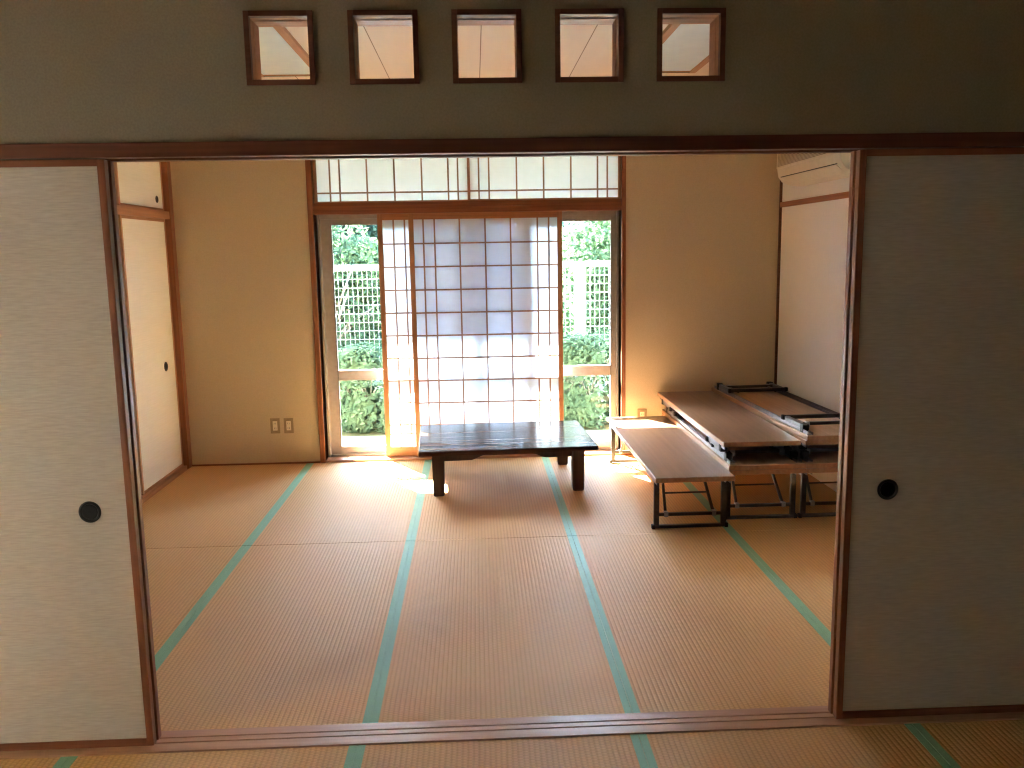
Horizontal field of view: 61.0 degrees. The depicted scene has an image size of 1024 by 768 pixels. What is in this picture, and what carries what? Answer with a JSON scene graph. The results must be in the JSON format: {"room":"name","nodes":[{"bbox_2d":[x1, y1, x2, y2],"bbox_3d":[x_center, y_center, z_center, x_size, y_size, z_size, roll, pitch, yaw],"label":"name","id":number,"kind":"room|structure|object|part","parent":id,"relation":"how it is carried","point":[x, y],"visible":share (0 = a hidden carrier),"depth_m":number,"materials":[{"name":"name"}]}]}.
{"room":"traditional dwelling","nodes":[
{"label":"traditional dwelling","id":0,"kind":"room"},
{"bbox_2d":[170,154,779,464],"bbox_3d":[-0.620,-0.742,6.606,5.600,3.050,0.200,-1,9,-2],"label":"wall","id":1,"kind":"structure","parent":0,"point":[702,230],"depth_m":6.53,"materials":[{"name":"beige paint"}]},
{"bbox_2d":[270,418,279,433],"bbox_3d":[-1.799,0.318,6.611,0.072,0.118,0.010,-1,9,-2],"label":"wall outlet","id":2,"kind":"object","parent":1,"relation":"attached to","point":[274,422],"visible":1,"depth_m":6.61,"materials":[{"name":"brown plastic"}]},
{"bbox_2d":[284,418,293,432],"bbox_3d":[-1.698,0.317,6.615,0.072,0.118,0.010,-1,9,-2],"label":"wall outlet","id":3,"kind":"object","parent":1,"relation":"attached to","point":[288,422],"visible":1,"depth_m":6.61,"materials":[{"name":"brown plastic"}]},
{"bbox_2d":[192,453,632,465],"bbox_3d":[-0.200,0.591,6.720,4.476,0.057,0.012,-1,9,-2],"label":"baseboard","id":4,"kind":"structure","parent":1,"relation":"attached to","point":[625,453],"depth_m":6.64,"materials":[{"name":"brown wood"}]},
{"bbox_2d":[305,156,625,462],"bbox_3d":[-0.320,-0.708,6.617,2.348,2.630,0.214,-1,9,-2],"label":"trim","id":5,"kind":"structure","parent":1,"relation":"attached to","point":[312,220],"depth_m":6.54,"materials":[{"name":"brown wood"}]},
{"bbox_2d":[316,211,618,456],"bbox_3d":[-0.318,-0.698,6.686,2.276,2.510,0.080,-1,9,-2],"label":"window","id":6,"kind":"structure","parent":1,"relation":"in","point":[333,375],"depth_m":6.71,"materials":[{"name":"clear glass"}]},
{"bbox_3d":[-0.855,-0.360,6.731,1.156,1.810,0.028,-1,9,-2],"label":"sash","id":7,"kind":"part","parent":6,"relation":"part of","materials":[{"name":"wood"}]},
{"bbox_3d":[0.239,-0.381,6.743,1.141,1.810,0.028,-1,9,-2],"label":"sash","id":8,"kind":"part","parent":6,"relation":"part of","materials":[{"name":"wood"}]},
{"bbox_2d":[313,199,621,214],"bbox_3d":[-0.325,-1.320,6.492,2.276,0.082,0.147,-1,9,-2],"label":"trim","id":9,"kind":"structure","parent":1,"relation":"attached to","point":[369,208],"depth_m":6.42,"materials":[{"name":"brown wood"}]},
{"bbox_2d":[312,158,467,202],"bbox_3d":[-0.890,-1.631,6.432,1.156,0.570,0.026,-1,9,-2],"label":"transom window","id":10,"kind":"structure","parent":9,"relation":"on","point":[418,179],"depth_m":6.45,"materials":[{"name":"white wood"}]},
{"bbox_3d":[-0.886,-1.356,6.474,1.112,0.014,0.024,-1,9,-2],"label":"rail","id":11,"kind":"part","parent":10,"relation":"part of","materials":[{"name":"brown wood"}]},
{"bbox_2d":[467,156,620,200],"bbox_3d":[0.237,-1.651,6.439,1.142,0.570,0.026,-1,9,-2],"label":"screen","id":12,"kind":"object","parent":9,"relation":"on","point":[574,177],"visible":0.64,"depth_m":6.46,"materials":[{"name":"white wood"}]},
{"bbox_3d":[0.242,-1.377,6.481,1.102,0.014,0.024,-1,9,-2],"label":"rail","id":13,"kind":"part","parent":12,"relation":"part of","materials":[{"name":"brown wood"}]},
{"bbox_2d":[326,449,620,462],"bbox_3d":[-0.294,0.578,6.819,2.276,0.066,0.204,-1,9,-2],"label":"trim","id":14,"kind":"structure","parent":1,"relation":"attached to","point":[589,452],"depth_m":6.73,"materials":[{"name":"brown wood"}]},
{"bbox_2d":[377,214,415,456],"bbox_3d":[-0.419,-0.364,6.645,1.144,1.850,0.026,-1,9,-2],"label":"screen","id":15,"kind":"object","parent":14,"relation":"on","point":[393,230],"visible":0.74,"depth_m":6.62,"materials":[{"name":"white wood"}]},
{"bbox_3d":[-0.434,-1.256,6.508,1.072,0.045,0.024,-1,9,-2],"label":"rail","id":16,"kind":"part","parent":15,"relation":"part of","materials":[{"name":"brown wood"}]},
{"bbox_3d":[-0.404,0.513,6.779,1.072,0.075,0.024,-1,9,-2],"label":"rail","id":17,"kind":"part","parent":15,"relation":"part of","materials":[{"name":"brown wood"}]},
{"bbox_2d":[408,211,563,456],"bbox_3d":[-0.184,-0.364,6.617,1.144,1.850,0.026,-1,9,-2],"label":"screen","id":18,"kind":"object","parent":14,"relation":"on","point":[487,287],"visible":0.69,"depth_m":6.60,"materials":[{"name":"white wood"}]},
{"bbox_3d":[-0.199,-1.256,6.480,1.072,0.045,0.024,-1,9,-2],"label":"rail","id":19,"kind":"part","parent":18,"relation":"part of","materials":[{"name":"brown wood"}]},
{"bbox_2d":[637,409,646,416],"bbox_3d":[1.006,0.250,6.721,0.072,0.118,0.010,-1,9,-2],"label":"wall outlet","id":20,"kind":"object","parent":1,"relation":"attached to","point":[641,412],"visible":0.52,"depth_m":6.71,"materials":[{"name":"brown plastic"}]},
{"bbox_2d":[774,180,782,383],"bbox_3d":[2.022,-0.814,6.600,0.018,2.795,0.014,-1,9,-2],"label":"trim","id":21,"kind":"structure","parent":1,"relation":"attached to","point":[781,183],"depth_m":6.60,"materials":[{"name":"brown wood"}]},
{"bbox_2d":[261,24,708,79],"bbox_3d":[-0.163,-1.904,4.466,4.700,0.080,3.916,-1,9,-2],"label":"ceiling","id":22,"kind":"structure","parent":0,"point":[485,51],"depth_m":5.16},
{"bbox_2d":[259,27,309,76],"bbox_3d":[-1.412,-1.906,4.964,0.432,0.024,1.455,-1,9,-2],"label":"recessed light","id":23,"kind":"object","parent":22,"relation":"in","point":[281,55],"visible":0.34,"depth_m":5.08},
{"bbox_2d":[662,24,709,72],"bbox_3d":[1.028,-1.962,5.060,0.442,0.024,1.455,-1,9,-2],"label":"recessed light","id":24,"kind":"object","parent":22,"relation":"in","point":[685,47],"visible":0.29,"depth_m":5.07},
{"bbox_2d":[0,0,1023,143],"bbox_3d":[-0.054,-0.229,2.701,5.700,2.900,0.112,-1,9,-2],"label":"wall","id":25,"kind":"structure","parent":0,"point":[72,71],"depth_m":2.55,"materials":[{"name":"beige paint"}]},
{"bbox_2d":[242,10,315,85],"bbox_3d":[-0.671,-0.975,2.562,0.197,0.205,0.130,-1,9,-2],"label":"window","id":26,"kind":"structure","parent":25,"relation":"in","point":[252,20],"depth_m":2.51,"materials":[{"name":"brown wood"}]},
{"bbox_2d":[347,10,419,84],"bbox_3d":[-0.373,-0.982,2.574,0.201,0.205,0.130,-1,9,-2],"label":"window","id":27,"kind":"structure","parent":25,"relation":"in","point":[355,18],"depth_m":2.52,"materials":[{"name":"brown wood"}]},
{"bbox_2d":[451,9,521,83],"bbox_3d":[-0.075,-0.989,2.586,0.202,0.205,0.130,-1,9,-2],"label":"window","id":28,"kind":"structure","parent":25,"relation":"in","point":[459,17],"depth_m":2.53,"materials":[{"name":"brown wood"}]},
{"bbox_2d":[0,132,1023,161],"bbox_3d":[-0.062,-0.713,2.627,4.500,0.042,0.136,-1,9,-2],"label":"trim","id":29,"kind":"structure","parent":25,"relation":"attached to","point":[794,143],"depth_m":2.57,"materials":[{"name":"brown wood"}]},
{"bbox_2d":[0,706,1023,759],"bbox_3d":[-0.030,1.175,2.916,4.500,0.049,0.123,-1,9,-2],"label":"sliding door track","id":30,"kind":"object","parent":25,"relation":"attached to","point":[179,741],"depth_m":2.90,"materials":[{"name":"brown wood"}]},
{"bbox_2d":[0,159,156,750],"bbox_3d":[-1.739,0.271,2.691,1.107,1.864,0.028,-1,9,-2],"label":"panel","id":31,"kind":"object","parent":30,"relation":"on","point":[75,671],"visible":1,"depth_m":2.70,"materials":[{"name":"paper"}]},
{"bbox_3d":[-1.754,-0.641,2.551,1.063,0.020,0.026,-1,9,-2],"label":"rail","id":32,"kind":"part","parent":31,"relation":"part of","materials":[{"name":"wood"}]},
{"bbox_3d":[-1.723,1.179,2.830,1.063,0.026,0.026,-1,9,-2],"label":"rail","id":33,"kind":"part","parent":31,"relation":"part of","materials":[{"name":"wood"}]},
{"bbox_3d":[-1.319,0.400,2.717,0.069,0.069,0.004,-1,9,-2],"label":"finger pull","id":34,"kind":"part","parent":31,"relation":"part of","materials":[{"name":"black paint"}]},
{"bbox_3d":[-1.319,0.400,2.718,0.050,0.050,0.001,-1,9,-2],"label":"dish","id":35,"kind":"part","parent":31,"relation":"part of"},
{"bbox_2d":[107,160,160,739],"bbox_3d":[-1.734,0.265,2.724,1.104,1.864,0.026,-1,9,-2],"label":"door frame","id":36,"kind":"structure","parent":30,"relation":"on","point":[110,163],"depth_m":2.73,"materials":[{"name":"wood"}]},
{"bbox_2d":[828,151,856,713],"bbox_3d":[1.630,0.188,2.856,1.122,1.864,0.026,-1,9,-2],"label":"panel","id":37,"kind":"object","parent":30,"relation":"on","point":[853,153],"visible":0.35,"depth_m":2.82,"materials":[{"name":"wood"}]},
{"bbox_2d":[833,148,1023,718],"bbox_3d":[1.637,0.193,2.824,1.126,1.864,0.028,-1,9,-2],"label":"panel","id":38,"kind":"object","parent":30,"relation":"on","point":[930,609],"visible":1,"depth_m":2.80,"materials":[{"name":"paper"}]},
{"bbox_3d":[1.217,0.342,2.817,0.069,0.069,0.004,-1,9,-2],"label":"finger pull","id":39,"kind":"part","parent":38,"relation":"part of","materials":[{"name":"black paint"}]},
{"bbox_3d":[1.217,0.341,2.818,0.050,0.050,0.001,-1,9,-2],"label":"dish","id":40,"kind":"part","parent":38,"relation":"part of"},
{"bbox_3d":[1.653,1.101,2.963,1.082,0.026,0.026,-1,9,-2],"label":"rail","id":41,"kind":"part","parent":38,"relation":"part of","materials":[{"name":"wood"}]},
{"bbox_3d":[1.622,-0.719,2.684,1.082,0.020,0.026,-1,9,-2],"label":"rail","id":42,"kind":"part","parent":38,"relation":"part of","materials":[{"name":"wood"}]},
{"bbox_2d":[555,8,623,82],"bbox_3d":[0.223,-0.996,2.597,0.201,0.205,0.130,-1,9,-2],"label":"window","id":43,"kind":"structure","parent":25,"relation":"in","point":[614,17],"depth_m":2.54,"materials":[{"name":"brown wood"}]},
{"bbox_2d":[656,8,725,81],"bbox_3d":[0.522,-1.002,2.609,0.202,0.205,0.130,-1,9,-2],"label":"window","id":44,"kind":"structure","parent":25,"relation":"in","point":[716,17],"depth_m":2.56,"materials":[{"name":"brown wood"}]},
{"bbox_2d":[777,177,849,491],"bbox_3d":[2.185,-0.578,4.729,0.150,2.900,3.796,-1,9,-2],"label":"wall","id":45,"kind":"structure","parent":0,"point":[813,235],"depth_m":5.94,"materials":[{"name":"plaster"},{"name":"wood"}]},
{"bbox_2d":[777,153,850,185],"bbox_3d":[1.958,-1.459,5.528,0.200,0.323,1.060,-1,9,-2],"label":"air conditioner","id":46,"kind":"object","parent":45,"relation":"attached to","point":[807,169],"visible":0.34,"depth_m":5.51,"materials":[{"name":"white plastic"}]},
{"bbox_2d":[778,153,825,166],"bbox_3d":[1.861,-1.500,5.518,0.005,0.145,1.000,-1,9,-2],"label":"grille","id":47,"kind":"object","parent":46,"relation":"attached to","point":[784,160],"depth_m":5.66,"materials":[{"name":"white plastic"}]},
{"bbox_3d":[1.865,-1.499,5.518,0.009,0.177,1.052,-1,9,-2],"label":"panel","id":48,"kind":"part","parent":46,"relation":"part of","materials":[{"name":"plastic"}]},
{"bbox_2d":[780,191,848,206],"bbox_3d":[2.094,-1.056,4.645,0.016,0.038,3.782,-1,9,-2],"label":"trim","id":49,"kind":"structure","parent":45,"relation":"attached to","point":[842,195],"depth_m":5.83,"materials":[{"name":"brown wood"}]},
{"bbox_3d":[-0.024,1.295,2.818,6.000,0.150,8.346,-1,9,-2],"label":"floor","id":50,"kind":"structure","parent":0,"visible":0},
{"bbox_2d":[0,756,68,767],"bbox_3d":[-1.841,1.367,1.872,0.918,0.046,1.838,-1,9,-2],"label":"mat","id":51,"kind":"object","parent":50,"relation":"on","point":[54,762],"visible":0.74,"depth_m":2.76,"materials":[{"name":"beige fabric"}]},
{"bbox_2d":[146,546,245,662],"bbox_3d":[-1.871,1.066,3.843,0.899,0.046,1.894,-1,9,-2],"label":"mat","id":52,"kind":"object","parent":50,"relation":"on","point":[180,580],"visible":0.27,"depth_m":4.29,"materials":[{"name":"beige wicker"}]},
{"bbox_2d":[61,745,356,767],"bbox_3d":[-0.922,1.346,1.908,0.918,0.046,1.838,-1,9,-2],"label":"mat","id":53,"kind":"object","parent":50,"relation":"on","point":[335,756],"visible":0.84,"depth_m":2.76,"materials":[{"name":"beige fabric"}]},
{"bbox_2d":[142,463,309,548],"bbox_3d":[-1.952,0.780,5.718,0.899,0.046,1.894,-1,9,-2],"label":"mat","id":54,"kind":"object","parent":50,"relation":"on","point":[204,506],"visible":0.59,"depth_m":5.60,"materials":[{"name":"beige wicker"}]},
{"bbox_2d":[155,541,409,730],"bbox_3d":[-0.972,1.045,3.879,0.899,0.046,1.894,-1,9,-2],"label":"mat","id":55,"kind":"object","parent":50,"relation":"on","point":[295,634],"visible":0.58,"depth_m":3.60,"materials":[{"name":"beige wicker"}]},
{"bbox_2d":[247,460,427,545],"bbox_3d":[-1.053,0.759,5.753,0.899,0.046,1.894,-1,9,-2],"label":"mat","id":56,"kind":"object","parent":50,"relation":"on","point":[373,501],"visible":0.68,"depth_m":5.52,"materials":[{"name":"beige wicker"}]},
{"bbox_2d":[411,457,571,540],"bbox_3d":[-0.154,0.739,5.789,0.899,0.046,1.894,-1,9,-2],"label":"mat","id":57,"kind":"object","parent":50,"relation":"on","point":[487,498],"visible":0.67,"depth_m":5.52,"materials":[{"name":"beige wicker"}]},
{"bbox_2d":[418,420,598,496],"bbox_3d":[-0.054,0.509,6.091,1.172,0.312,0.885,-2,9,-5],"label":"table","id":58,"kind":"object","parent":57,"relation":"on","point":[562,440],"visible":1,"depth_m":5.83,"materials":[{"name":"brown wood"}]},
{"bbox_3d":[-0.481,0.591,5.703,0.082,0.282,0.082,-2,9,-5],"label":"leg","id":59,"kind":"part","parent":58,"relation":"part of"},
{"bbox_3d":[0.374,0.457,6.484,0.082,0.282,0.082,-2,9,-5],"label":"leg","id":60,"kind":"part","parent":58,"relation":"part of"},
{"bbox_3d":[0.437,0.564,5.780,0.082,0.282,0.082,-2,9,-5],"label":"leg","id":61,"kind":"part","parent":58,"relation":"part of","materials":[{"name":"wood"}]},
{"bbox_2d":[352,734,648,767],"bbox_3d":[-0.004,1.325,1.944,0.918,0.046,1.838,-1,9,-2],"label":"mat","id":62,"kind":"object","parent":50,"relation":"on","point":[616,751],"visible":1,"depth_m":2.77,"materials":[{"name":"beige wicker"}]},
{"bbox_2d":[370,536,631,722],"bbox_3d":[-0.073,1.024,3.914,0.899,0.046,1.894,-1,9,-2],"label":"mat","id":63,"kind":"object","parent":50,"relation":"on","point":[495,627],"visible":0.78,"depth_m":3.59,"materials":[{"name":"beige wicker"}]},
{"bbox_2d":[545,455,730,535],"bbox_3d":[0.746,0.718,5.824,0.899,0.046,1.894,-1,9,-2],"label":"mat","id":64,"kind":"object","parent":50,"relation":"on","point":[616,498],"visible":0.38,"depth_m":5.52,"materials":[{"name":"beige wicker"}]},
{"bbox_2d":[607,416,734,528],"bbox_3d":[0.979,0.542,5.720,0.445,0.325,1.795,-1,9,-2],"label":"folding table","id":65,"kind":"object","parent":64,"relation":"on","point":[664,451],"visible":1,"depth_m":5.25,"materials":[{"name":"laminate"}]},
{"bbox_3d":[0.753,0.432,6.486,0.030,0.277,0.022,-1,9,-2],"label":"leg","id":66,"kind":"part","parent":65,"relation":"part of","materials":[{"name":"brown metal"}]},
{"bbox_3d":[0.784,0.423,5.693,0.032,0.021,1.735,-1,9,-2],"label":"rail","id":67,"kind":"part","parent":65,"relation":"part of","materials":[{"name":"wood"}]},
{"bbox_3d":[0.820,0.668,4.940,0.030,0.277,0.022,-1,9,-2],"label":"leg","id":68,"kind":"part","parent":65,"relation":"part of","materials":[{"name":"brown metal"}]},
{"bbox_3d":[1.007,0.630,5.059,0.255,0.011,0.011,-1,9,-2],"label":"brace rod","id":69,"kind":"part","parent":65,"relation":"part of","materials":[{"name":"brown metal"}]},
{"bbox_3d":[1.204,0.659,4.955,0.030,0.277,0.022,-1,9,-2],"label":"leg","id":70,"kind":"part","parent":65,"relation":"part of","materials":[{"name":"brown metal"}]},
{"bbox_2d":[572,531,830,712],"bbox_3d":[0.826,1.004,3.950,0.899,0.046,1.894,-1,9,-2],"label":"mat","id":71,"kind":"object","parent":50,"relation":"on","point":[694,621],"visible":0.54,"depth_m":3.67,"materials":[{"name":"beige wicker"}]},
{"bbox_2d":[687,473,836,530],"bbox_3d":[1.645,0.697,5.860,0.899,0.046,1.894,-1,9,-2],"label":"mat","id":72,"kind":"object","parent":50,"relation":"on","point":[819,492],"visible":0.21,"depth_m":5.48,"materials":[{"name":"beige wicker"}]},
{"bbox_2d":[662,413,805,519],"bbox_3d":[1.419,0.513,5.861,0.445,0.325,1.795,-1,9,-2],"label":"folding table","id":73,"kind":"object","parent":72,"relation":"on","point":[793,472],"visible":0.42,"depth_m":5.09,"materials":[{"name":"metal"}]},
{"bbox_3d":[1.260,0.639,5.081,0.030,0.277,0.022,-1,9,-2],"label":"leg","id":74,"kind":"part","parent":73,"relation":"part of","materials":[{"name":"brown metal"}]},
{"bbox_2d":[662,407,805,469],"bbox_3d":[1.416,0.313,5.830,0.445,0.078,1.795,-1,9,-2],"label":"folding table","id":75,"kind":"object","parent":73,"relation":"on","point":[759,457],"visible":0.43,"depth_m":5.13,"materials":[{"name":"laminate"}]},
{"bbox_3d":[1.223,0.319,5.823,0.032,0.021,1.735,-1,9,-2],"label":"rail","id":76,"kind":"part","parent":75,"relation":"part of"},
{"bbox_2d":[658,391,800,451],"bbox_3d":[1.379,0.230,5.814,0.445,0.078,1.795,-1,9,-2],"label":"folding table","id":77,"kind":"object","parent":75,"relation":"on","point":[725,423],"visible":1,"depth_m":5.50,"materials":[{"name":"laminate"}]},
{"bbox_3d":[1.187,0.233,5.806,0.032,0.021,1.735,-1,9,-2],"label":"rail","id":78,"kind":"part","parent":77,"relation":"part of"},
{"bbox_3d":[1.215,0.350,5.172,0.028,0.028,0.275,-1,9,-2],"label":"leg","id":79,"kind":"part","parent":77,"relation":"part of","materials":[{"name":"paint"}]},
{"bbox_3d":[1.608,0.310,5.838,0.032,0.021,1.735,-1,9,-2],"label":"rail","id":80,"kind":"part","parent":75,"relation":"part of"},
{"bbox_3d":[1.447,0.601,5.200,0.255,0.011,0.011,-1,9,-2],"label":"brace rod","id":81,"kind":"part","parent":73,"relation":"part of","materials":[{"name":"brown metal"}]},
{"bbox_3d":[1.645,0.630,5.096,0.030,0.277,0.022,-1,9,-2],"label":"leg","id":82,"kind":"part","parent":73,"relation":"part of","materials":[{"name":"brown metal"}]},
{"bbox_2d":[797,468,837,517],"bbox_3d":[1.866,0.502,5.878,0.445,0.325,1.795,-1,9,-2],"label":"folding table","id":83,"kind":"object","parent":72,"relation":"on","point":[804,485],"visible":0.25,"depth_m":5.10,"materials":[{"name":"metal"}]},
{"bbox_3d":[1.707,0.629,5.099,0.030,0.277,0.022,-1,9,-2],"label":"leg","id":84,"kind":"part","parent":83,"relation":"part of","materials":[{"name":"brown metal"}]},
{"bbox_2d":[793,444,838,467],"bbox_3d":[1.863,0.303,5.848,0.445,0.078,1.795,-1,9,-2],"label":"folding table","id":85,"kind":"object","parent":83,"relation":"on","point":[815,456],"visible":0.13,"depth_m":5.09,"materials":[{"name":"laminate"}]},
{"bbox_2d":[750,411,838,449],"bbox_3d":[1.850,0.219,5.832,0.445,0.078,1.795,-1,9,-2],"label":"folding table","id":86,"kind":"object","parent":85,"relation":"on","point":[804,443],"visible":0.1,"depth_m":4.97,"materials":[{"name":"laminate"}]},
{"bbox_2d":[711,382,839,440],"bbox_3d":[1.822,0.143,5.812,0.445,0.078,1.795,-2,9,-4],"label":"folding table","id":87,"kind":"object","parent":86,"relation":"on","point":[808,420],"visible":0.8,"depth_m":5.72,"materials":[{"name":"laminate"}]},
{"bbox_3d":[1.580,0.034,6.431,0.028,0.028,0.275,-2,9,-4],"label":"leg","id":88,"kind":"part","parent":87,"relation":"part of","materials":[{"name":"paint"}]},
{"bbox_3d":[1.630,0.150,5.798,0.032,0.021,1.735,-2,9,-4],"label":"rail","id":89,"kind":"part","parent":87,"relation":"part of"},
{"bbox_3d":[1.964,0.023,6.459,0.028,0.028,0.275,-2,9,-4],"label":"leg","id":90,"kind":"part","parent":87,"relation":"part of","materials":[{"name":"paint"}]},
{"bbox_3d":[1.679,0.227,5.159,0.028,0.028,0.275,-2,9,-4],"label":"leg","id":91,"kind":"part","parent":87,"relation":"part of","materials":[{"name":"paint"}]},
{"bbox_3d":[2.014,0.139,5.826,0.032,0.021,1.735,-2,9,-4],"label":"rail","id":92,"kind":"part","parent":87,"relation":"part of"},
{"bbox_3d":[1.670,0.309,5.841,0.032,0.021,1.735,-1,9,-2],"label":"rail","id":93,"kind":"part","parent":85,"relation":"part of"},
{"bbox_3d":[1.894,0.591,5.217,0.255,0.011,0.011,-1,9,-2],"label":"brace rod","id":94,"kind":"part","parent":83,"relation":"part of","materials":[{"name":"brown metal"}]},
{"bbox_2d":[732,528,834,638],"bbox_3d":[1.725,0.983,3.985,0.899,0.046,1.894,-1,9,-2],"label":"mat","id":95,"kind":"object","parent":50,"relation":"on","point":[801,561],"visible":0.28,"depth_m":4.40,"materials":[{"name":"beige wicker"}]},
{"bbox_2d":[638,723,951,767],"bbox_3d":[0.914,1.304,1.980,0.918,0.046,1.838,-1,9,-2],"label":"mat","id":96,"kind":"object","parent":50,"relation":"on","point":[897,745],"visible":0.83,"depth_m":2.77,"materials":[{"name":"beige wicker"}]},
{"bbox_2d":[912,719,1023,767],"bbox_3d":[1.832,1.282,2.016,0.918,0.046,1.838,-1,9,-2],"label":"mat","id":97,"kind":"object","parent":50,"relation":"on","point":[999,743],"visible":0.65,"depth_m":2.79,"materials":[{"name":"beige wicker"}]},
{"bbox_3d":[-2.445,-0.471,4.544,0.120,2.900,3.801,-1,9,-2],"label":"wall","id":98,"kind":"structure","parent":0,"visible":0},
{"bbox_2d":[113,162,163,210],"bbox_3d":[-2.502,-1.378,5.842,0.023,0.398,0.804,-1,9,-2],"label":"closet door","id":99,"kind":"structure","parent":98,"relation":"in","point":[137,184],"depth_m":5.82,"materials":[{"name":"paper"}]},
{"bbox_3d":[-2.499,-1.191,5.871,0.021,0.020,0.764,-1,9,-2],"label":"rail","id":100,"kind":"part","parent":99,"relation":"part of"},
{"bbox_2d":[117,205,169,218],"bbox_3d":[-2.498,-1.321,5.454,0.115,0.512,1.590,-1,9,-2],"label":"trim","id":101,"kind":"structure","parent":98,"relation":"attached to","point":[122,210],"depth_m":5.77,"materials":[{"name":"wood"}]},
{"bbox_2d":[118,215,183,494],"bbox_3d":[-2.482,-0.226,6.019,0.023,1.824,0.804,-1,9,-2],"label":"closet door","id":102,"kind":"structure","parent":98,"relation":"in","point":[143,242],"depth_m":5.96,"materials":[{"name":"paper"}]},
{"bbox_3d":[-2.498,-1.118,5.882,0.021,0.020,0.764,-1,9,-2],"label":"rail","id":103,"kind":"part","parent":102,"relation":"part of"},
{"bbox_3d":[-2.468,0.665,6.155,0.021,0.020,0.764,-1,9,-2],"label":"rail","id":104,"kind":"part","parent":102,"relation":"part of","materials":[{"name":"wood"}]},
{"bbox_2d":[141,466,186,503],"bbox_3d":[-2.467,0.769,5.774,0.106,0.069,1.590,-1,9,-2],"label":"trim","id":105,"kind":"structure","parent":98,"relation":"attached to","point":[153,491],"depth_m":6.06,"materials":[{"name":"wood"}]},
{"bbox_2d":[161,162,191,468],"bbox_3d":[-2.485,-0.705,6.392,0.056,2.795,0.076,-1,9,-2],"label":"trim","id":106,"kind":"structure","parent":98,"relation":"attached to","point":[165,166],"depth_m":6.40,"materials":[{"name":"brown wood"}]},
{"label":"outside","id":107,"kind":"structure","parent":0,"visible":0},
{"bbox_2d":[341,359,609,436],"bbox_3d":[-0.700,0.051,12.902,32.000,0.180,12.004,-1,9,-2],"label":"ground","id":108,"kind":"structure","parent":107,"point":[606,427],"depth_m":9.44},
{"bbox_2d":[332,225,381,383],"bbox_3d":[-2.477,-1.372,10.976,1.781,3.316,1.748,-8,11,-37],"label":"fence","id":109,"kind":"object","parent":108,"relation":"on","point":[357,253],"visible":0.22,"depth_m":10.73,"materials":[{"name":"green plant"}]},
{"bbox_2d":[332,225,381,347],"bbox_3d":[-2.359,-2.315,13.280,2.521,4.480,1.731,-1,9,-2],"label":"leafy tree","id":110,"kind":"object","parent":108,"relation":"on","point":[372,231],"visible":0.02,"depth_m":12.93,"materials":[{"name":"green plant"}]},
{"bbox_2d":[338,340,384,433],"bbox_3d":[-1.411,0.010,9.320,1.133,1.010,0.739,-1,9,-2],"label":"shrub","id":111,"kind":"object","parent":108,"relation":"on","point":[361,409],"visible":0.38,"depth_m":9.06,"materials":[{"name":"green plant"}]},
{"bbox_3d":[-1.351,0.146,9.345,0.921,0.732,0.193,-1,9,-2],"label":"stem","id":112,"kind":"part","parent":111,"relation":"part of","materials":[{"name":"green plant"}]},
{"bbox_2d":[334,260,609,414],"bbox_3d":[-0.222,-0.480,9.857,14.120,1.775,0.100,-1,9,-2],"label":"mesh fence","id":113,"kind":"object","parent":108,"relation":"on","point":[579,275],"visible":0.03,"depth_m":9.76,"materials":[{"name":"metal"}]},
{"bbox_3d":[-2.234,-1.286,9.647,1.880,0.050,0.044,-1,9,-2],"label":"rail","id":114,"kind":"part","parent":113,"relation":"part of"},
{"bbox_3d":[-2.220,-0.455,9.772,1.883,1.700,0.009,-1,9,-2],"label":"panel","id":115,"kind":"part","parent":113,"relation":"part of","materials":[{"name":"metal"}]},
{"bbox_3d":[-0.222,-0.501,9.851,1.883,1.700,0.009,-1,9,-2],"label":"panel","id":116,"kind":"part","parent":113,"relation":"part of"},
{"bbox_3d":[-0.236,-1.332,9.726,1.880,0.050,0.044,-1,9,-2],"label":"rail","id":117,"kind":"part","parent":113,"relation":"part of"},
{"bbox_3d":[0.777,-0.500,9.896,0.120,1.770,0.100,-1,9,-2],"label":"post","id":118,"kind":"part","parent":113,"relation":"part of","materials":[{"name":"metal"}]},
{"bbox_3d":[1.761,-1.378,9.805,1.880,0.050,0.044,-1,9,-2],"label":"rail","id":119,"kind":"part","parent":113,"relation":"part of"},
{"bbox_3d":[1.776,-0.547,9.929,1.883,1.700,0.009,-1,9,-2],"label":"panel","id":120,"kind":"part","parent":113,"relation":"part of","materials":[{"name":"metal"}]},
{"bbox_2d":[342,430,609,445],"bbox_3d":[-0.493,0.708,8.029,24.000,0.050,2.164,-1,9,-2],"label":"terrace","id":121,"kind":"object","parent":108,"relation":"on","point":[600,434],"depth_m":8.85,"materials":[{"name":"concrete"}]},
{"bbox_2d":[562,221,578,306],"bbox_3d":[-0.015,-2.607,13.548,1.923,4.896,1.739,-8,11,-37],"label":"leafy tree","id":122,"kind":"object","parent":108,"relation":"on","point":[563,224],"visible":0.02,"depth_m":13.51,"materials":[{"name":"green plant"}]},
{"bbox_2d":[562,221,609,386],"bbox_3d":[1.421,-1.134,10.983,2.277,2.712,1.404,-1,9,-2],"label":"fence","id":123,"kind":"object","parent":108,"relation":"on","point":[578,236],"visible":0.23,"depth_m":10.59,"materials":[{"name":"green plant"}]},
{"bbox_2d":[563,327,609,428],"bbox_3d":[0.985,-0.079,9.417,1.340,1.080,0.780,-1,9,-2],"label":"shrub","id":124,"kind":"object","parent":108,"relation":"on","point":[580,405],"visible":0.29,"depth_m":9.15,"materials":[{"name":"green plant"}]},
{"bbox_3d":[1.023,0.074,9.416,0.988,0.772,0.174,-2,9,-8],"label":"stem","id":125,"kind":"part","parent":124,"relation":"part of","materials":[{"name":"green plant"}]},
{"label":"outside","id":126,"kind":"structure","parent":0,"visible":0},
{"bbox_2d":[365,221,606,358],"bbox_3d":[-0.872,-2.333,15.874,28.000,3.800,0.600,-1,9,-2],"label":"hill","id":127,"kind":"structure","parent":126,"point":[380,339],"depth_m":15.74,"materials":[{"name":"plant"}]}
]}

